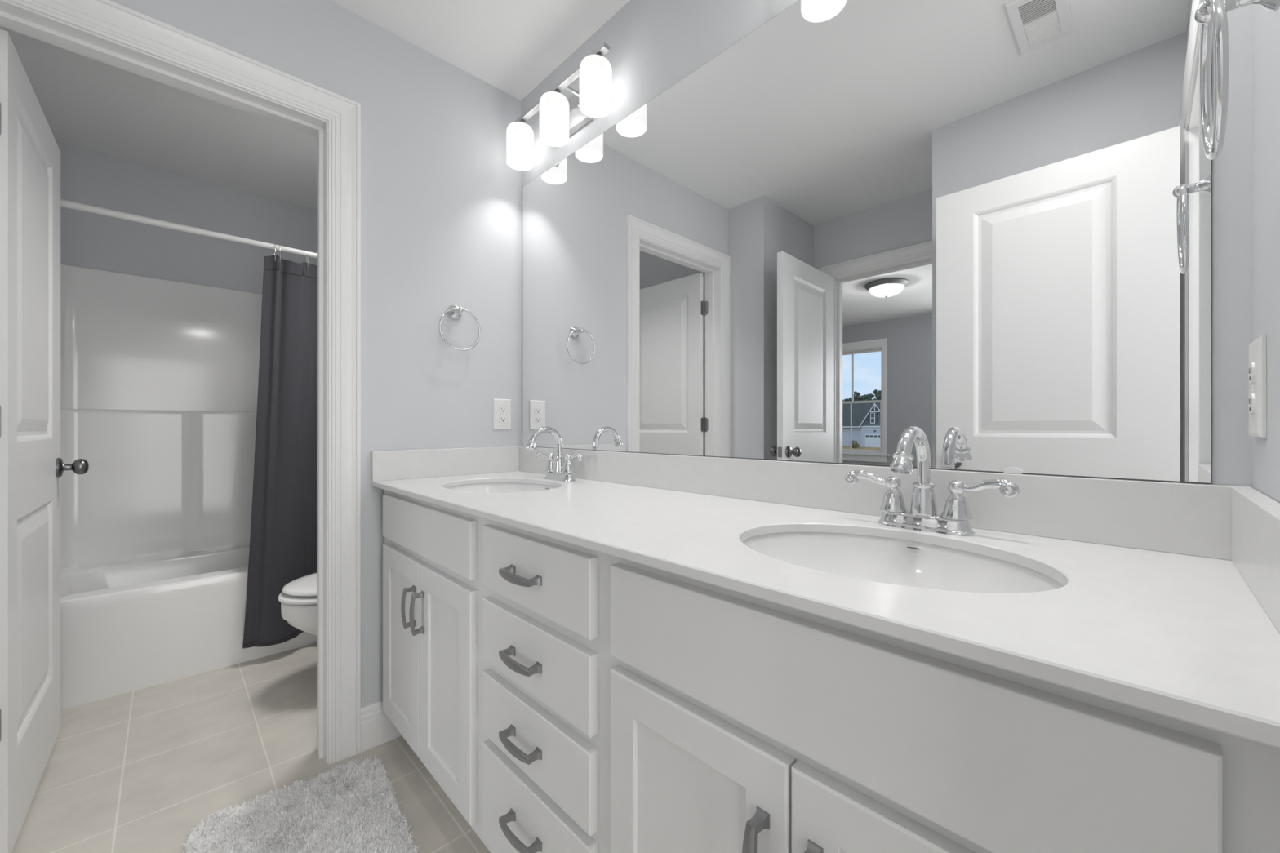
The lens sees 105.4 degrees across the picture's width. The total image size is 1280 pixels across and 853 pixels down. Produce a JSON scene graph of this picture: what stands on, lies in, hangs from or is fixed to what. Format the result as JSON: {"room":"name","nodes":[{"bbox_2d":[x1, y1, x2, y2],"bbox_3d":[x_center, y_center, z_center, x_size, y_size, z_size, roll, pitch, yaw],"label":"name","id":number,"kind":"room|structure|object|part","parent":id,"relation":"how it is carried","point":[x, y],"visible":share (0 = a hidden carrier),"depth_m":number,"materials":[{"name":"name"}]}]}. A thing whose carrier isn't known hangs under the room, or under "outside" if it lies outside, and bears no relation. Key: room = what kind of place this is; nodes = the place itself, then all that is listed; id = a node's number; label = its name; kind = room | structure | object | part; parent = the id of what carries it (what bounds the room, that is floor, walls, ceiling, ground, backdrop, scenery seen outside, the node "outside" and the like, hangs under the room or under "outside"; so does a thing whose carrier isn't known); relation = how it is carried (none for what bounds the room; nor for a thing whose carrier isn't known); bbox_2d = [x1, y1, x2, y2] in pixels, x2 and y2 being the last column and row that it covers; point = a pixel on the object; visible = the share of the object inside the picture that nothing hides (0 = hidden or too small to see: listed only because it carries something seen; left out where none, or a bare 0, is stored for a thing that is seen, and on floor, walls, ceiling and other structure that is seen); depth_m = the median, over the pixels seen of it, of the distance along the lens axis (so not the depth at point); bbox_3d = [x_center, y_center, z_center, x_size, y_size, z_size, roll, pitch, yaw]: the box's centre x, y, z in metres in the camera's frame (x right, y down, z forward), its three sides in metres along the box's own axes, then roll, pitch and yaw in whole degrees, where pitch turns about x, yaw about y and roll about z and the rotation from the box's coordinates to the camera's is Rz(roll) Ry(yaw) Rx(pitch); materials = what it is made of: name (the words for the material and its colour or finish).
{"room":"bathroom","nodes":[
{"label":"bathroom","id":0,"kind":"room"},
{"bbox_2d":[56,141,316,293],"bbox_3d":[-2.378,-0.144,2.800,1.639,2.438,0.115,0,0,-44],"label":"wall","id":1,"kind":"structure","parent":0,"point":[90,240],"depth_m":2.60,"materials":[{"name":"grey paint"}]},
{"bbox_2d":[60,199,316,257],"bbox_3d":[-1.774,-0.851,2.261,1.523,0.048,0.048,0,0,-44],"label":"shower curtain rod","id":2,"kind":"object","parent":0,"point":[64,203],"visible":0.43,"depth_m":2.06,"materials":[{"name":"white metal"}]},
{"bbox_2d":[242,243,316,648],"bbox_3d":[-1.517,0.064,2.464,0.117,1.865,0.774,0,0,44],"label":"shower curtain","id":3,"kind":"object","parent":2,"relation":"hanging from","point":[282,551],"visible":0.32,"depth_m":2.28,"materials":[{"name":"grey fabric"}]},
{"bbox_2d":[11,643,490,852],"bbox_3d":[-1.196,1.125,1.289,2.275,0.100,3.960,0,0,-44],"label":"floor","id":4,"kind":"structure","parent":0,"point":[135,771],"depth_m":1.54,"materials":[{"name":"beige tile"}]},
{"bbox_2d":[60,263,316,710],"bbox_3d":[-2.023,0.151,2.518,1.513,1.846,0.776,0,0,-44],"label":"bathtub","id":5,"kind":"object","parent":4,"relation":"on","point":[159,378],"visible":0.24,"depth_m":2.41,"materials":[{"name":"white plastic"}]},
{"bbox_2d":[277,573,316,635],"bbox_3d":[-1.162,0.695,2.179,0.739,0.760,0.460,0,0,-44],"label":"toilet","id":6,"kind":"object","parent":4,"relation":"on","point":[298,597],"visible":0.12,"depth_m":1.90,"materials":[{"name":"white ceramic"}]},
{"bbox_3d":[-1.252,0.678,2.091,0.489,0.020,0.386,0,0,-44],"label":"seat","id":7,"kind":"part","parent":6,"relation":"part of","materials":[{"name":"white plastic"}]},
{"bbox_3d":[-1.212,0.885,2.130,0.578,0.378,0.376,0,0,-44],"label":"bowl","id":8,"kind":"part","parent":6,"relation":"part of","materials":[{"name":"white ceramic"}]},
{"bbox_3d":[-1.247,0.647,2.097,0.474,0.026,0.370,0,0,-44],"label":"lid","id":9,"kind":"part","parent":6,"relation":"part of","materials":[{"name":"white plastic"}]},
{"bbox_2d":[182,755,418,852],"bbox_3d":[-0.786,1.064,1.143,0.477,0.020,0.802,0,0,-39],"label":"bath rug","id":10,"kind":"object","parent":4,"relation":"on","point":[353,807],"visible":1,"depth_m":1.31,"materials":[{"name":"grey fabric"}]},
{"bbox_2d":[382,489,485,845],"bbox_3d":[-0.441,0.637,1.555,0.586,0.876,0.734,0,0,-44],"label":"base cabinet","id":11,"kind":"object","parent":4,"relation":"on","point":[433,591],"visible":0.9,"depth_m":1.29,"materials":[{"name":"white paint"}]},
{"bbox_3d":[-0.728,0.660,1.495,0.020,0.548,0.322,0,0,-44],"label":"door","id":12,"kind":"part","parent":11,"relation":"part of","materials":[{"name":"white paint"}]},
{"bbox_3d":[-0.658,0.512,1.384,0.036,0.115,0.017,0,0,-44],"label":"handle","id":13,"kind":"part","parent":11,"relation":"part of","materials":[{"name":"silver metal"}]},
{"bbox_3d":[-0.611,0.512,1.335,0.036,0.115,0.017,0,0,-44],"label":"handle","id":14,"kind":"part","parent":11,"relation":"part of","materials":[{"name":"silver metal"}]},
{"bbox_3d":[-0.502,0.660,1.262,0.020,0.548,0.320,0,0,-44],"label":"door","id":15,"kind":"part","parent":11,"relation":"part of","materials":[{"name":"white paint"}]},
{"bbox_2d":[370,446,1279,749],"bbox_3d":[-0.036,0.140,1.152,0.569,0.118,1.910,0,0,-44],"label":"countertop","id":16,"kind":"structure","parent":11,"relation":"on","point":[1167,604],"depth_m":0.67,"materials":[{"name":"white stone"}]},
{"bbox_2d":[446,482,558,493],"bbox_3d":[-0.436,0.275,1.543,0.392,0.150,0.486,0,0,-44],"label":"sink","id":17,"kind":"object","parent":16,"relation":"in","point":[495,487],"visible":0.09,"depth_m":1.72,"materials":[{"name":"white ceramic"}]},
{"bbox_2d":[524,426,582,481],"bbox_3d":[-0.284,0.091,1.686,0.193,0.183,0.208,0,0,-2],"label":"faucet","id":18,"kind":"object","parent":16,"relation":"on","point":[558,469],"visible":1,"depth_m":1.66,"materials":[{"name":"silver metal"}]},
{"bbox_3d":[-0.337,0.120,1.750,0.047,0.072,0.111,0,0,-44],"label":"handle","id":19,"kind":"part","parent":18,"relation":"part of","materials":[{"name":"silver metal"}]},
{"bbox_3d":[-0.318,0.052,1.653,0.128,0.106,0.022,0,0,-44],"label":"spout","id":20,"kind":"part","parent":18,"relation":"part of","materials":[{"name":"silver metal"}]},
{"bbox_3d":[-0.279,0.169,1.690,0.055,0.026,0.155,0,0,-44],"label":"plate","id":21,"kind":"part","parent":18,"relation":"part of","materials":[{"name":"silver metal"}]},
{"bbox_3d":[-0.222,0.120,1.631,0.047,0.072,0.111,0,0,-44],"label":"handle","id":22,"kind":"part","parent":18,"relation":"part of","materials":[{"name":"silver metal"}]},
{"bbox_2d":[742,532,1063,593],"bbox_3d":[0.355,0.275,0.730,0.392,0.150,0.486,0,0,-44],"label":"sink","id":23,"kind":"object","parent":16,"relation":"in","point":[891,561],"visible":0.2,"depth_m":0.86,"materials":[{"name":"white ceramic"}]},
{"bbox_2d":[844,426,1019,536],"bbox_3d":[0.505,0.091,0.871,0.193,0.183,0.208,0,0,-2],"label":"faucet","id":24,"kind":"object","parent":16,"relation":"on","point":[923,516],"visible":1,"depth_m":0.85,"materials":[{"name":"silver metal"}]},
{"bbox_3d":[0.452,0.120,0.936,0.047,0.072,0.111,0,0,-44],"label":"handle","id":25,"kind":"part","parent":24,"relation":"part of","materials":[{"name":"silver metal"}]},
{"bbox_3d":[0.472,0.052,0.839,0.128,0.106,0.022,0,0,-44],"label":"spout","id":26,"kind":"part","parent":24,"relation":"part of","materials":[{"name":"silver metal"}]},
{"bbox_3d":[0.510,0.169,0.876,0.055,0.026,0.155,0,0,-44],"label":"plate","id":27,"kind":"part","parent":24,"relation":"part of","materials":[{"name":"silver metal"}]},
{"bbox_3d":[0.568,0.120,0.817,0.047,0.072,0.111,0,0,-44],"label":"handle","id":28,"kind":"part","parent":24,"relation":"part of","materials":[{"name":"silver metal"}]},
{"bbox_2d":[482,519,610,852],"bbox_3d":[-0.032,0.637,1.133,0.586,0.876,0.441,0,0,-44],"label":"base cabinet","id":29,"kind":"object","parent":4,"relation":"on","point":[546,677],"visible":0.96,"depth_m":0.91,"materials":[{"name":"white paint"}]},
{"bbox_3d":[-0.237,0.793,0.950,0.036,0.017,0.115,0,0,-44],"label":"handle","id":30,"kind":"part","parent":29,"relation":"part of","materials":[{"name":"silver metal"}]},
{"bbox_3d":[-0.237,0.621,0.950,0.036,0.017,0.115,0,0,-44],"label":"handle","id":31,"kind":"part","parent":29,"relation":"part of","materials":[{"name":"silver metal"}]},
{"bbox_3d":[-0.237,0.458,0.950,0.036,0.017,0.115,0,0,-44],"label":"handle","id":32,"kind":"part","parent":29,"relation":"part of","materials":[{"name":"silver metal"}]},
{"bbox_3d":[-0.237,0.291,0.950,0.036,0.017,0.115,0,0,-44],"label":"handle","id":33,"kind":"part","parent":29,"relation":"part of","materials":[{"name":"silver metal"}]},
{"bbox_3d":[-0.213,0.818,0.964,0.020,0.214,0.390,0,0,-44],"label":"drawer","id":34,"kind":"part","parent":29,"relation":"part of","materials":[{"name":"white paint"}]},
{"bbox_3d":[-0.213,0.619,0.964,0.020,0.138,0.390,0,0,-44],"label":"drawer","id":35,"kind":"part","parent":29,"relation":"part of","materials":[{"name":"white paint"}]},
{"bbox_3d":[-0.213,0.454,0.964,0.020,0.137,0.390,0,0,-44],"label":"drawer","id":36,"kind":"part","parent":29,"relation":"part of","materials":[{"name":"white paint"}]},
{"bbox_3d":[-0.213,0.290,0.964,0.020,0.137,0.390,0,0,-44],"label":"drawer","id":37,"kind":"part","parent":29,"relation":"part of","materials":[{"name":"white paint"}]},
{"bbox_2d":[609,555,1279,852],"bbox_3d":[0.369,0.637,0.719,0.586,0.876,0.712,0,0,-44],"label":"base cabinet","id":38,"kind":"object","parent":4,"relation":"on","point":[740,722],"visible":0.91,"depth_m":0.49,"materials":[{"name":"white paint"}]},
{"bbox_3d":[0.067,0.661,0.675,0.020,0.547,0.312,0,0,-44],"label":"door","id":39,"kind":"part","parent":38,"relation":"part of","materials":[{"name":"white paint"}]},
{"bbox_3d":[0.134,0.512,0.566,0.036,0.115,0.017,0,0,-44],"label":"handle","id":40,"kind":"part","parent":38,"relation":"part of","materials":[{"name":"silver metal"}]},
{"bbox_3d":[0.179,0.512,0.520,0.036,0.115,0.017,0,0,-44],"label":"handle","id":41,"kind":"part","parent":38,"relation":"part of","materials":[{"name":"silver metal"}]},
{"bbox_3d":[0.288,0.661,0.447,0.020,0.547,0.316,0,0,-44],"label":"door","id":42,"kind":"part","parent":38,"relation":"part of","materials":[{"name":"white paint"}]},
{"bbox_2d":[0,0,629,209],"bbox_3d":[-1.864,-1.413,-0.180,6.250,0.100,6.120,0,0,-44],"label":"ceiling","id":43,"kind":"structure","parent":0,"point":[512,46],"depth_m":1.97,"materials":[{"name":"white paint"}]},
{"bbox_2d":[110,0,520,707],"bbox_3d":[-1.106,-0.144,1.526,1.587,2.438,0.115,0,0,-44],"label":"wall","id":44,"kind":"structure","parent":0,"point":[441,197],"depth_m":1.74,"materials":[{"name":"grey paint"}]},
{"bbox_2d":[0,28,88,852],"bbox_3d":[-1.792,0.049,1.429,0.178,2.028,0.754,0,0,-43],"label":"door","id":45,"kind":"structure","parent":44,"relation":"in","point":[32,467],"depth_m":1.32,"materials":[{"name":"white paint"}]},
{"bbox_3d":[-1.803,0.049,1.440,0.035,2.028,0.719,0,0,-43],"label":"panel","id":46,"kind":"part","parent":45,"relation":"part of","materials":[{"name":"white paint"}]},
{"bbox_3d":[-1.968,0.140,1.693,0.072,0.066,0.066,0,0,-43],"label":"knob","id":47,"kind":"part","parent":45,"relation":"part of","materials":[{"name":"silver metal"}]},
{"bbox_2d":[0,0,360,764],"bbox_3d":[-1.281,0.005,1.354,0.867,2.138,0.146,0,0,-44],"label":"door frame","id":48,"kind":"structure","parent":44,"relation":"attached to","point":[111,33],"depth_m":1.56,"materials":[{"name":"white paint"}]},
{"bbox_2d":[360,700,401,752],"bbox_3d":[-0.710,1.004,1.821,0.603,0.140,0.014,0,0,-44],"label":"baseboard","id":49,"kind":"structure","parent":44,"relation":"attached to","point":[376,728],"depth_m":1.64,"materials":[{"name":"white paint"}]},
{"bbox_2d":[370,446,519,481],"bbox_3d":[-0.701,0.132,1.824,0.550,0.101,0.018,0,0,-44],"label":"backsplash","id":50,"kind":"structure","parent":44,"relation":"attached to","point":[385,465],"depth_m":1.78,"materials":[{"name":"white stone"}]},
{"bbox_2d":[438,304,480,351],"bbox_3d":[-0.677,-0.371,1.815,0.159,0.179,0.066,0,0,-44],"label":"towel ring","id":51,"kind":"object","parent":44,"relation":"attached to","point":[454,312],"visible":1,"depth_m":1.81,"materials":[{"name":"silver metal"}]},
{"bbox_3d":[-0.684,-0.432,1.823,0.055,0.055,0.046,0,0,-44],"label":"wall post","id":52,"kind":"part","parent":51,"relation":"part of","materials":[{"name":"silver metal"}]},
{"bbox_2d":[493,398,511,429],"bbox_3d":[-0.556,-0.051,1.972,0.079,0.124,0.009,0,0,-44],"label":"electrical outlet","id":53,"kind":"object","parent":44,"relation":"attached to","point":[501,407],"visible":1,"depth_m":1.97,"materials":[{"name":"white plastic"}]},
{"bbox_2d":[498,416,506,422],"bbox_3d":[-0.554,-0.031,1.970,0.033,0.025,0.002,0,0,-44],"label":"receptacle","id":54,"kind":"object","parent":53,"relation":"attached to","point":[501,419],"depth_m":1.97,"materials":[{"name":"grey plastic"}]},
{"bbox_2d":[498,406,506,413],"bbox_3d":[-0.554,-0.070,1.970,0.033,0.025,0.002,0,0,-44],"label":"receptacle","id":55,"kind":"object","parent":53,"relation":"attached to","point":[501,409],"depth_m":1.97,"materials":[{"name":"grey plastic"}]},
{"bbox_2d":[520,0,1252,487],"bbox_3d":[0.126,-0.144,1.477,0.115,2.438,5.530,0,0,-44],"label":"wall","id":56,"kind":"structure","parent":0,"point":[654,45],"depth_m":1.15,"materials":[{"name":"grey paint"}]},
{"bbox_2d":[506,42,612,170],"bbox_3d":[-0.291,-1.103,1.727,0.135,0.176,0.572,0,0,-44],"label":"vanity light","id":57,"kind":"object","parent":56,"relation":"attached to","point":[560,117],"visible":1,"depth_m":1.68,"materials":[{"name":"white glass"}]},
{"bbox_3d":[-0.462,-1.085,1.882,0.105,0.140,0.105,0,0,-44],"label":"lamp shade","id":58,"kind":"part","parent":57,"relation":"part of","materials":[{"name":"white glass"}]},
{"bbox_3d":[-0.301,-1.085,1.716,0.105,0.140,0.105,0,0,-44],"label":"lamp shade","id":59,"kind":"part","parent":57,"relation":"part of","materials":[{"name":"white glass"}]},
{"bbox_3d":[-0.240,-1.179,1.706,0.051,0.008,0.010,0,0,-44],"label":"arm","id":60,"kind":"part","parent":57,"relation":"part of","materials":[{"name":"silver metal"}]},
{"bbox_3d":[-0.141,-1.085,1.550,0.105,0.140,0.105,0,0,-44],"label":"lamp shade","id":61,"kind":"part","parent":57,"relation":"part of","materials":[{"name":"white glass"}]},
{"bbox_2d":[523,0,1212,484],"bbox_3d":[0.161,-0.457,1.351,0.009,1.076,1.853,0,0,-44],"label":"wall mirror","id":62,"kind":"object","parent":56,"relation":"attached to","point":[983,227],"visible":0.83,"depth_m":0.98,"materials":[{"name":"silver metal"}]},
{"bbox_2d":[519,446,1252,560],"bbox_3d":[0.161,0.132,1.343,0.018,0.101,1.909,0,0,-44],"label":"backsplash","id":63,"kind":"structure","parent":56,"relation":"attached to","point":[1192,519],"depth_m":0.85,"materials":[{"name":"white stone"}]},
{"bbox_2d":[1252,4,1279,502],"bbox_3d":[0.304,-0.144,0.070,1.587,2.438,0.115,0,0,-44],"label":"wall","id":64,"kind":"structure","parent":0,"point":[1265,24],"depth_m":0.58,"materials":[{"name":"grey paint"}]},
{"bbox_2d":[1194,0,1279,159],"bbox_3d":[0.607,-0.371,0.490,0.159,0.179,0.066,0,0,-44],"label":"towel ring","id":65,"kind":"object","parent":64,"relation":"attached to","point":[1211,14],"visible":1,"depth_m":0.49,"materials":[{"name":"silver metal"}]},
{"bbox_3d":[0.614,-0.432,0.483,0.055,0.055,0.046,0,0,-44],"label":"wall post","id":66,"kind":"part","parent":65,"relation":"part of","materials":[{"name":"silver metal"}]},
{"bbox_2d":[1231,486,1279,632],"bbox_3d":[0.615,0.132,0.466,0.550,0.101,0.018,0,0,-44],"label":"backsplash","id":67,"kind":"structure","parent":64,"relation":"attached to","point":[1255,516],"depth_m":0.51,"materials":[{"name":"white stone"}]},
{"bbox_2d":[1248,334,1266,437],"bbox_3d":[0.779,-0.049,0.617,0.079,0.124,0.009,0,0,-44],"label":"electrical outlet","id":68,"kind":"object","parent":64,"relation":"attached to","point":[1257,368],"visible":1,"depth_m":0.59,"materials":[{"name":"white plastic"}]},
{"bbox_2d":[1248,393,1254,413],"bbox_3d":[0.777,-0.029,0.619,0.033,0.025,0.002,0,0,-44],"label":"receptacle","id":69,"kind":"object","parent":68,"relation":"attached to","point":[1251,396],"depth_m":0.61,"materials":[{"name":"grey plastic"}]},
{"bbox_2d":[1248,362,1254,382],"bbox_3d":[0.777,-0.069,0.619,0.033,0.025,0.002,0,0,-44],"label":"receptacle","id":70,"kind":"object","parent":68,"relation":"attached to","point":[1251,365],"depth_m":0.61,"materials":[{"name":"grey plastic"}]}
]}

